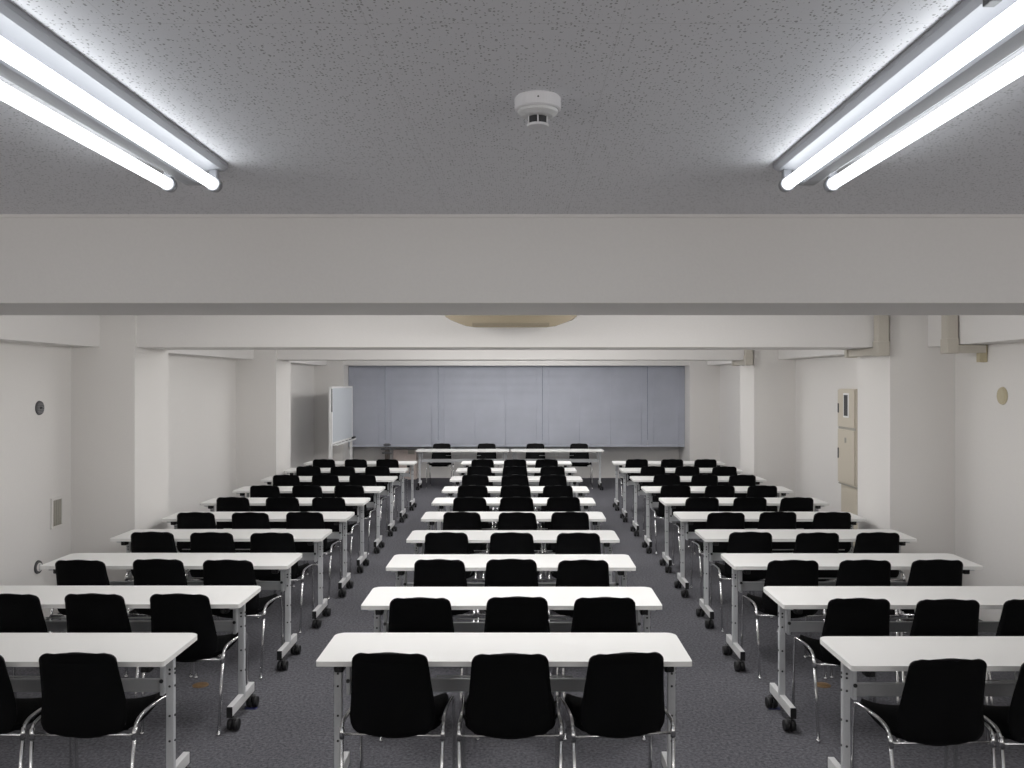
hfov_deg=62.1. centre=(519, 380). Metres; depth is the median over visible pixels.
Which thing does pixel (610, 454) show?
wall
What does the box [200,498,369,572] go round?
folding table
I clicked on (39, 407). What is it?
air vent
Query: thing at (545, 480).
shell chair
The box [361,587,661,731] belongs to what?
folding table
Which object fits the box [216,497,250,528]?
shell chair
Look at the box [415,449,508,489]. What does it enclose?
folding table
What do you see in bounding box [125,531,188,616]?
shell chair
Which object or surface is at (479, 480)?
shell chair
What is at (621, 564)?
folding table
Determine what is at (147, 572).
shell chair
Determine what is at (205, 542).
shell chair
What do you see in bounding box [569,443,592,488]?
shell chair
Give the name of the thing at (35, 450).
wall
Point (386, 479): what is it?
folding table
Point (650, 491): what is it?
folding table
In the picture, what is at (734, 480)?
shell chair
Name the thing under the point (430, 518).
folding table
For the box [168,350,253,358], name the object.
beam
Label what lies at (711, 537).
folding table
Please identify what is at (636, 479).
folding table
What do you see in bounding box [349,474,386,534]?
shell chair
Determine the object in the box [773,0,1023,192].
tube light
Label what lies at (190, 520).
shell chair
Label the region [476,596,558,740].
shell chair
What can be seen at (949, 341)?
pipe cover
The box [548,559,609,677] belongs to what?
shell chair
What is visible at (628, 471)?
folding table
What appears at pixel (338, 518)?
folding table
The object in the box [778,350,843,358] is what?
beam
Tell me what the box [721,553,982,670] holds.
folding table
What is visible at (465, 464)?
folding table
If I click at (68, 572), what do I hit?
shell chair
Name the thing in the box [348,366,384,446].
blind
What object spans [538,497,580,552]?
shell chair
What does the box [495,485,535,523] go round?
shell chair
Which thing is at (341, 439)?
tray
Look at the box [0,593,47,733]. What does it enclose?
shell chair
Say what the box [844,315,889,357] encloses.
pipe cover
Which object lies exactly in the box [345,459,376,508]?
shell chair
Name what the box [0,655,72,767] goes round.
shell chair
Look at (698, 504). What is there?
shell chair
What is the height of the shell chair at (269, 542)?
0.804 m
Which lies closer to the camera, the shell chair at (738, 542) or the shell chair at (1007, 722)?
the shell chair at (1007, 722)
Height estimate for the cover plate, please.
0.144 m
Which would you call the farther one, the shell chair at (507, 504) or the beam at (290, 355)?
the beam at (290, 355)
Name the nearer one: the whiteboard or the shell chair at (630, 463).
the shell chair at (630, 463)
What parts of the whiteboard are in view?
post, board frame, post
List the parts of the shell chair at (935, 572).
leg, seat frame, backrest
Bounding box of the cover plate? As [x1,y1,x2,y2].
[997,387,1007,404]
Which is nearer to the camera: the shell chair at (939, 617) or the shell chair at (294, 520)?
the shell chair at (939, 617)
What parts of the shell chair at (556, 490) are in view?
backrest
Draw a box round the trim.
[0,214,1023,217]
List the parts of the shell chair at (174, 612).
leg, backrest, seat, seat frame, leg, leg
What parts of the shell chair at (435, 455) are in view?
seat, backrest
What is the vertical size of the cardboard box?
0.600 m
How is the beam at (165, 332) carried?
attached to the ceiling
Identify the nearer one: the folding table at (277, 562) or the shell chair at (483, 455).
the folding table at (277, 562)
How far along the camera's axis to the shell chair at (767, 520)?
7.74 m
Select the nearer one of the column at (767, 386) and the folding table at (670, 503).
the folding table at (670, 503)
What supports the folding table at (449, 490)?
on the floor
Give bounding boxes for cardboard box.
[393,449,417,478]
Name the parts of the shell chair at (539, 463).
backrest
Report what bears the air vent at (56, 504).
in the wall at (35, 450)
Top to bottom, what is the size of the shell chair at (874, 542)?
0.804 m
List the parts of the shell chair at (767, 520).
backrest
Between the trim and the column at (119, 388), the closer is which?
the trim
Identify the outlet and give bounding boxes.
[34,560,42,573]
[192,682,208,687]
[817,682,830,687]
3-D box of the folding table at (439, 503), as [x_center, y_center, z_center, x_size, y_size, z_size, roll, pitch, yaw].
[-0.066,1.627,8.999,1.700,0.725,0.450,0,0,0]
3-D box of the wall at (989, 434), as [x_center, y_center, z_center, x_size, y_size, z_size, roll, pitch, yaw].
[3.940,0.675,7.125,0.200,2.630,21.050,0,0,0]
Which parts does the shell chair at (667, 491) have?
leg, leg, backrest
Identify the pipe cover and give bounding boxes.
[732,350,752,365]
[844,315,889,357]
[940,315,987,361]
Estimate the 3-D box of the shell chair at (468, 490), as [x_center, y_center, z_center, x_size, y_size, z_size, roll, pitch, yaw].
[-0.537,1.588,9.919,0.478,0.804,0.496,0,0,1]
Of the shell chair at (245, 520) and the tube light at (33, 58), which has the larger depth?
the shell chair at (245, 520)
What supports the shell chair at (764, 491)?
on the floor
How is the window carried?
in the wall at (610, 454)
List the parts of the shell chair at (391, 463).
backrest, leg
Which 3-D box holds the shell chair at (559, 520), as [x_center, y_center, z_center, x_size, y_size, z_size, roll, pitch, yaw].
[0.457,1.588,7.953,0.478,0.804,0.496,0,0,0]
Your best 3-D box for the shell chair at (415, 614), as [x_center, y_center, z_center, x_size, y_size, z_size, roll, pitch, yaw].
[-0.551,1.588,4.896,0.478,0.804,0.496,0,0,0]
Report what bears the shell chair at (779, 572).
on the floor
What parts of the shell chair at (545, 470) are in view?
backrest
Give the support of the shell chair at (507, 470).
on the floor
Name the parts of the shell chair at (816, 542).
backrest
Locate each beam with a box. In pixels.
[0,218,1023,314]
[0,315,99,346]
[137,315,873,349]
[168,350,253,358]
[277,350,743,360]
[291,361,326,364]
[344,361,688,365]
[707,361,731,364]
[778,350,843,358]
[928,315,1023,346]
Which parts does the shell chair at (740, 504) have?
backrest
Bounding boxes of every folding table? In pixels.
[0,586,260,730]
[0,633,196,767]
[40,553,301,670]
[110,529,331,627]
[161,512,354,596]
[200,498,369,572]
[232,486,384,553]
[261,476,397,535]
[284,468,407,521]
[303,461,416,510]
[316,633,691,767]
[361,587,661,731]
[386,554,635,586]
[406,530,619,582]
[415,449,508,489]
[421,512,605,529]
[431,498,595,529]
[442,486,588,511]
[450,476,582,497]
[456,468,576,485]
[461,461,571,485]
[510,449,603,489]
[612,461,725,510]
[619,468,742,521]
[630,476,765,535]
[641,486,792,553]
[659,498,828,572]
[673,512,865,596]
[695,529,916,628]
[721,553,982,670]
[763,586,1023,731]
[820,636,1023,767]
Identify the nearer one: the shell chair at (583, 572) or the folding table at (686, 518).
the shell chair at (583, 572)
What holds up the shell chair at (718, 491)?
on the floor
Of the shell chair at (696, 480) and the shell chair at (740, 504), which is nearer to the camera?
the shell chair at (740, 504)
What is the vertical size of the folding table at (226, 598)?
0.725 m
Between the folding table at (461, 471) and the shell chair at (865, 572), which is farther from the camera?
the folding table at (461, 471)
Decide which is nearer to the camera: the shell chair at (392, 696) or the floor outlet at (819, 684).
the shell chair at (392, 696)
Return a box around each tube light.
[0,0,227,192]
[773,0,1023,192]
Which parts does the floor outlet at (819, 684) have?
lid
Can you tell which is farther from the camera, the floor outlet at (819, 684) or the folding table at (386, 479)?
the folding table at (386, 479)
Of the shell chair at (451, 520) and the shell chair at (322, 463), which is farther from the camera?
the shell chair at (322, 463)
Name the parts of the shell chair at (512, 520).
backrest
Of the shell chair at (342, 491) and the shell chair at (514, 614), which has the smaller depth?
the shell chair at (514, 614)
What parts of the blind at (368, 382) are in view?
ladder cord, rail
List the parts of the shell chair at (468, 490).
backrest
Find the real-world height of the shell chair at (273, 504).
0.804 m
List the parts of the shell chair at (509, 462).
backrest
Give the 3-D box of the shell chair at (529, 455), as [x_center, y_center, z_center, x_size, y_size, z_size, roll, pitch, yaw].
[0.291,1.588,15.952,0.478,0.804,0.496,0,0,1]
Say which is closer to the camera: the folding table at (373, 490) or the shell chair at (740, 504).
the shell chair at (740, 504)
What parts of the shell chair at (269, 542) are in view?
backrest, seat frame, seat, leg, leg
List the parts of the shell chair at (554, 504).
backrest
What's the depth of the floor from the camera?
5.25 m
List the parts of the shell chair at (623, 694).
leg, leg, seat, seat frame, backrest, leg, leg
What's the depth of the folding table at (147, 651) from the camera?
4.07 m
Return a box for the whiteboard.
[329,386,355,458]
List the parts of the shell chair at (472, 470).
backrest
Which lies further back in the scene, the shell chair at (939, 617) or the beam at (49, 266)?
the shell chair at (939, 617)
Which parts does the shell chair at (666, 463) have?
backrest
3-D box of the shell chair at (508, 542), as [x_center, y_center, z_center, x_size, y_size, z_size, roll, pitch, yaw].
[-0.058,1.588,6.901,0.478,0.804,0.496,0,0,2]
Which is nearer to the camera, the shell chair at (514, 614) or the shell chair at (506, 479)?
the shell chair at (514, 614)
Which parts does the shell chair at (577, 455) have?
backrest, seat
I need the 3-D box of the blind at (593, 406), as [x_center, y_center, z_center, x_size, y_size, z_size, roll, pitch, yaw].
[1.483,0.455,16.820,2.072,1.690,0.040,0,0,0]
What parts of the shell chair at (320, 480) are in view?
backrest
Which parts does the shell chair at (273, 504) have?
backrest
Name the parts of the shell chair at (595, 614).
leg, backrest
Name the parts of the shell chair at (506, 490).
backrest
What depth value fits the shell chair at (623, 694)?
3.75 m
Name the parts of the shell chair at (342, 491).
backrest, seat, leg, leg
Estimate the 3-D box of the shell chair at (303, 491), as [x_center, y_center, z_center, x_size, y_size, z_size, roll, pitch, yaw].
[-2.436,1.588,9.920,0.478,0.804,0.496,0,0,-1]
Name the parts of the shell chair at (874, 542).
backrest, seat frame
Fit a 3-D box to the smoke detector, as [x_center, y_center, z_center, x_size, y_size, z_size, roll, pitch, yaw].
[0.040,-0.606,1.920,0.104,0.068,0.104,0,0,0]
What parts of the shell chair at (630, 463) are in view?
backrest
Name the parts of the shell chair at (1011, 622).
leg, backrest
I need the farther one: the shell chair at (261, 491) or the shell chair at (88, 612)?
the shell chair at (261, 491)
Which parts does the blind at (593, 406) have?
ladder cord, rail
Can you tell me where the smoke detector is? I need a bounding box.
[515,90,560,129]
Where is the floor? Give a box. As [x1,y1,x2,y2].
[0,478,1023,767]
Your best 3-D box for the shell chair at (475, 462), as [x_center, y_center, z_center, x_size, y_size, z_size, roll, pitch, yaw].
[-0.570,1.588,13.152,0.478,0.804,0.496,0,0,0]
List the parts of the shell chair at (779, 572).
leg, leg, seat, seat frame, backrest, leg, leg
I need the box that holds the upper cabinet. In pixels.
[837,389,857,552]
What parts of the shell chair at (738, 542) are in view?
leg, leg, seat, seat frame, backrest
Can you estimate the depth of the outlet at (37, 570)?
6.96 m
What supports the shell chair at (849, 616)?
on the floor
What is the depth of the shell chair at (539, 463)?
12.93 m
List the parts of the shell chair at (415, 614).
backrest, leg, leg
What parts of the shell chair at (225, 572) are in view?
leg, backrest, seat frame, seat, leg, leg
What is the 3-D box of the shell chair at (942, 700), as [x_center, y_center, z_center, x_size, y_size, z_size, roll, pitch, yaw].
[1.835,1.588,3.868,0.478,0.804,0.496,0,0,-2]
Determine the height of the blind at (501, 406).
1.690 m
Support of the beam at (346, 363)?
attached to the ceiling
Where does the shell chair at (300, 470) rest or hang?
on the floor
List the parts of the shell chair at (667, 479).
leg, backrest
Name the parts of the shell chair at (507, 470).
backrest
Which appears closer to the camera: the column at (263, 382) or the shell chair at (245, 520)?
the shell chair at (245, 520)
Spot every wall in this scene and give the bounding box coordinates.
[0,342,313,618]
[354,443,678,477]
[720,342,1023,620]
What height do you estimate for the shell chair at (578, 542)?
0.804 m
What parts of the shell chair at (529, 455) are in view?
backrest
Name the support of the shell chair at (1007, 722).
on the floor
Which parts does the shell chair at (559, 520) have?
seat frame, backrest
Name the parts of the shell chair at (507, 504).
backrest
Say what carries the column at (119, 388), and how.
on the floor
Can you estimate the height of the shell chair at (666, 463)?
0.804 m
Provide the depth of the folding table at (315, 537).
7.03 m
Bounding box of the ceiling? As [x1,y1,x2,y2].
[0,0,1023,213]
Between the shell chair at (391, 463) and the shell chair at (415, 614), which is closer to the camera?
the shell chair at (415, 614)
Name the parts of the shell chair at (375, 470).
backrest, leg, leg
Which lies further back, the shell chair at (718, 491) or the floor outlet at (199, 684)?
the shell chair at (718, 491)
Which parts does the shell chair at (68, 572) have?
leg, backrest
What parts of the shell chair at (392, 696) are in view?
leg, leg, backrest, seat frame, seat, leg, leg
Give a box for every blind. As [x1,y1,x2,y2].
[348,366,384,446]
[385,366,437,446]
[438,366,541,446]
[543,366,646,446]
[648,366,684,446]
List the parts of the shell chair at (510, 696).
leg, leg, seat, seat frame, backrest, leg, leg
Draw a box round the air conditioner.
[444,315,578,327]
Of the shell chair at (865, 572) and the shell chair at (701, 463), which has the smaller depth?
the shell chair at (865, 572)
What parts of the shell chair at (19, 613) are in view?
leg, backrest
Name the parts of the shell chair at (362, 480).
backrest, leg, leg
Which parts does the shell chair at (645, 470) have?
backrest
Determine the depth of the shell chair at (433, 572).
5.68 m
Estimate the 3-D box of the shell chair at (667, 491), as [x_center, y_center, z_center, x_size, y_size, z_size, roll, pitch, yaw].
[1.789,1.588,9.941,0.478,0.804,0.496,0,0,2]
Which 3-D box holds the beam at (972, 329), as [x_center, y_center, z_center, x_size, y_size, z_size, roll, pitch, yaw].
[3.720,-0.470,5.690,0.240,0.340,3.620,0,0,0]
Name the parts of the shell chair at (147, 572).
leg, backrest, leg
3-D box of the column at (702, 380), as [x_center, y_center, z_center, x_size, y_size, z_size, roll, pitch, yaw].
[3.553,0.675,16.900,0.575,2.630,1.100,0,0,0]
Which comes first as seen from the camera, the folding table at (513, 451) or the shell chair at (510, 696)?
the shell chair at (510, 696)
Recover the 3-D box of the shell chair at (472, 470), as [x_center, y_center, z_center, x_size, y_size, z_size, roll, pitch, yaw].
[-0.561,1.588,12.074,0.478,0.804,0.496,0,0,2]
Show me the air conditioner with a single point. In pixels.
(498, 321)
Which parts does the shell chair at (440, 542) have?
backrest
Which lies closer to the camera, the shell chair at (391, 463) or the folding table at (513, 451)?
the shell chair at (391, 463)
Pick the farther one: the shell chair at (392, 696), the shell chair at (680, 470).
the shell chair at (680, 470)
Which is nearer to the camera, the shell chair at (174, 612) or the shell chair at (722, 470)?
the shell chair at (174, 612)
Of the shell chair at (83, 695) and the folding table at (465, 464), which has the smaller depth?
the shell chair at (83, 695)
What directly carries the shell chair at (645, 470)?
on the floor
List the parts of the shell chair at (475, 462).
backrest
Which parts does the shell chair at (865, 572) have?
leg, leg, backrest, leg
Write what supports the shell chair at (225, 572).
on the floor
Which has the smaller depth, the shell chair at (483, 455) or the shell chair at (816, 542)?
the shell chair at (816, 542)
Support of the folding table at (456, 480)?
on the floor
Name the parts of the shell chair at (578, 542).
backrest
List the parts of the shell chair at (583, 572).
leg, seat frame, backrest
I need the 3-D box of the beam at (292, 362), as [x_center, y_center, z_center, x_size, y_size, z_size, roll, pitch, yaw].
[-3.835,-0.470,14.475,0.250,0.340,3.750,0,0,0]
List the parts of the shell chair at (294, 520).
backrest, leg, seat, seat frame, leg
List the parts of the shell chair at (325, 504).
backrest, leg, seat, leg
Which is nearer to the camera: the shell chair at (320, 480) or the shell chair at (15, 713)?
the shell chair at (15, 713)
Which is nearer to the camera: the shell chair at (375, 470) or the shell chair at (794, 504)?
the shell chair at (794, 504)
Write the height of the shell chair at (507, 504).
0.804 m
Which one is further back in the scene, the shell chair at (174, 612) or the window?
the window
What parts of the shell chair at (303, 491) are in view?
backrest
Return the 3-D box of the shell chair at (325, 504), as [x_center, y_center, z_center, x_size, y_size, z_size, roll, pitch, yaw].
[-1.961,1.588,8.914,0.478,0.804,0.496,0,0,0]
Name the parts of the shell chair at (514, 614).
backrest, leg, leg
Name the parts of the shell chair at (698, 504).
leg, leg, backrest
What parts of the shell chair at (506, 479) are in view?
backrest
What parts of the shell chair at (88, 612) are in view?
backrest, leg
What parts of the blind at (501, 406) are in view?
rail, ladder cord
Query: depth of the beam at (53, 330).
6.77 m
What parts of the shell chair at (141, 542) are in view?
backrest, seat frame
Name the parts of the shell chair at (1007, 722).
leg, seat, leg, seat frame, backrest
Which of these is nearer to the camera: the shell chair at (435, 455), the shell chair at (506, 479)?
the shell chair at (506, 479)
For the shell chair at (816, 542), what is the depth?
6.68 m
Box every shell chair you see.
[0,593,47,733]
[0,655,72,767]
[29,652,165,767]
[49,560,145,632]
[64,593,138,697]
[124,559,216,677]
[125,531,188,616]
[140,593,248,735]
[176,512,216,578]
[185,532,235,580]
[194,559,283,679]
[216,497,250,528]
[232,512,275,593]
[250,485,280,511]
[250,532,313,633]
[266,497,315,574]
[273,475,300,496]
[280,512,341,599]
[292,485,335,554]
[296,466,320,484]
[306,497,359,574]
[312,474,349,537]
[313,459,335,474]
[329,485,376,554]
[330,466,358,523]
[339,652,455,767]
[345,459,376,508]
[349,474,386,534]
[365,466,397,519]
[373,459,407,511]
[379,597,467,741]
[413,559,479,621]
[424,532,479,621]
[426,443,453,488]
[443,512,489,553]
[453,497,494,529]
[456,653,563,767]
[457,485,494,523]
[461,475,495,511]
[467,466,497,497]
[471,459,498,509]
[476,443,498,467]
[476,559,538,621]
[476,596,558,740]
[482,532,541,621]
[494,497,538,552]
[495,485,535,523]
[497,475,533,509]
[498,466,531,497]
[498,512,543,582]
[500,459,530,485]
[525,443,545,466]
[531,459,557,496]
[534,466,564,522]
[534,475,566,508]
[536,485,572,523]
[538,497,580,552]
[543,512,589,582]
[548,532,600,621]
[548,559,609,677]
[557,652,675,767]
[559,597,645,741]
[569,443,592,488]
[618,459,650,510]
[632,466,664,522]
[643,474,679,530]
[650,485,695,554]
[657,459,682,508]
[672,497,723,565]
[675,466,699,485]
[679,474,717,522]
[690,512,750,598]
[691,485,734,554]
[694,459,716,474]
[710,532,777,632]
[712,466,736,485]
[717,497,766,562]
[728,475,755,497]
[741,560,826,679]
[746,485,777,511]
[752,511,795,595]
[770,532,838,617]
[779,497,813,528]
[792,598,900,742]
[809,559,899,679]
[811,512,853,552]
[829,532,906,633]
[850,658,995,767]
[873,599,989,745]
[898,559,962,673]
[953,663,1023,767]
[988,599,1023,733]
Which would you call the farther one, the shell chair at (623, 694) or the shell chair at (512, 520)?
the shell chair at (512, 520)
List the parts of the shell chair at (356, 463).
backrest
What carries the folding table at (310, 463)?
on the floor
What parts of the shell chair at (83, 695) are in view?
leg, leg, backrest, seat frame, seat, leg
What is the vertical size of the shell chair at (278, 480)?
0.804 m
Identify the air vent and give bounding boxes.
[35,401,43,414]
[50,496,62,528]
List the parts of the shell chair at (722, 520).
leg, seat, leg, backrest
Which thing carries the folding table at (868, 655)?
on the floor
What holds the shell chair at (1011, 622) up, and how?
on the floor
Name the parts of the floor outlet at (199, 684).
lid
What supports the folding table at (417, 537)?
on the floor
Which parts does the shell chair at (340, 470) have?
backrest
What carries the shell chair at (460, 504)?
on the floor
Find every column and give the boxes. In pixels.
[71,315,167,580]
[236,350,290,497]
[314,361,353,466]
[679,361,719,465]
[740,350,794,510]
[858,315,954,581]
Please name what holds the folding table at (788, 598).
on the floor
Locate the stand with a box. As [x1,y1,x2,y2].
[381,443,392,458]
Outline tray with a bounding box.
[333,438,355,445]
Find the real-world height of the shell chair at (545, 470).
0.804 m
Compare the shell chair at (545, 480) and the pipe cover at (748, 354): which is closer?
the shell chair at (545, 480)
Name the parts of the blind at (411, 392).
rail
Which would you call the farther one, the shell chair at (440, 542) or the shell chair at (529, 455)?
the shell chair at (529, 455)
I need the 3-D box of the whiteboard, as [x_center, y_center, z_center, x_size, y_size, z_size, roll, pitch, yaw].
[-3.200,1.042,15.285,0.564,1.894,1.650,0,0,1]
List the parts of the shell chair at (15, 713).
backrest, seat frame, leg, seat, leg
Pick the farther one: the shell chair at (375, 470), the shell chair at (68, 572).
the shell chair at (375, 470)
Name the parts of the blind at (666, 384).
rail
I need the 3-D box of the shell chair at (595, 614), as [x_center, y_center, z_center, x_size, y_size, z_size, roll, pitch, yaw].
[0.468,1.588,4.904,0.478,0.804,0.496,0,0,0]
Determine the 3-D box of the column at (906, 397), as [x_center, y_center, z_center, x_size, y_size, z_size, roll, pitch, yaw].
[3.553,0.675,7.860,0.575,2.630,0.720,0,0,0]
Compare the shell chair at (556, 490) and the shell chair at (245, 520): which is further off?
the shell chair at (556, 490)
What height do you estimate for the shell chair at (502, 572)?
0.804 m
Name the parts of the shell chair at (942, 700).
leg, leg, seat, seat frame, backrest, leg, leg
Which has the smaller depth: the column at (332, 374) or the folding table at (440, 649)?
the folding table at (440, 649)
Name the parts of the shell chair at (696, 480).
backrest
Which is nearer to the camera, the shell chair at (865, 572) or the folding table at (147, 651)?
the folding table at (147, 651)
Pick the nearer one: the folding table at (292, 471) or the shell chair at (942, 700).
the shell chair at (942, 700)
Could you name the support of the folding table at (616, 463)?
on the floor
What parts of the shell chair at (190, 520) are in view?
backrest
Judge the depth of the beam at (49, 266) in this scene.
3.27 m
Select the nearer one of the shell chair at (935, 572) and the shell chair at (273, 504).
the shell chair at (935, 572)
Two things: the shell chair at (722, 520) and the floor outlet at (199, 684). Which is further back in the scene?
the shell chair at (722, 520)
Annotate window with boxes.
[542,366,647,442]
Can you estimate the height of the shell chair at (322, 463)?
0.804 m
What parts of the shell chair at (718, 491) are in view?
backrest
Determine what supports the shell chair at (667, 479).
on the floor
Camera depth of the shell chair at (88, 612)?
4.77 m
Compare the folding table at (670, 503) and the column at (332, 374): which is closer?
the folding table at (670, 503)
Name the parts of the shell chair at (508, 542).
leg, backrest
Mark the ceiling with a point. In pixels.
(310, 106)
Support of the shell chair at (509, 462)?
on the floor
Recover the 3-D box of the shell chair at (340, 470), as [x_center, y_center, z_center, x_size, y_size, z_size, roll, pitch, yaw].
[-2.478,1.588,12.069,0.478,0.804,0.496,0,0,-1]
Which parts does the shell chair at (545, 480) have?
backrest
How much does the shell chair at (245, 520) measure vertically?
0.804 m
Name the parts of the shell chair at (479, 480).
backrest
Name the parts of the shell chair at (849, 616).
leg, leg, seat frame, seat, backrest, leg, leg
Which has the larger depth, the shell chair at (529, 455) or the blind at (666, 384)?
the blind at (666, 384)
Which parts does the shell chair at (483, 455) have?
backrest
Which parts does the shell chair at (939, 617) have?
leg, leg, backrest, leg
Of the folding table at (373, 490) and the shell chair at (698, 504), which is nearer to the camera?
the shell chair at (698, 504)
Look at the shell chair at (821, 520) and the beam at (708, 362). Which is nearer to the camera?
the shell chair at (821, 520)
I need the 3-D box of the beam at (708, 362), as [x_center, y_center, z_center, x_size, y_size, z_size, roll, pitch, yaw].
[3.720,-0.470,14.475,0.240,0.340,3.750,0,0,0]
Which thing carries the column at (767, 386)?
on the floor
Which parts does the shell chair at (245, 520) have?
backrest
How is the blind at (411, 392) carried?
attached to the beam at (346, 363)

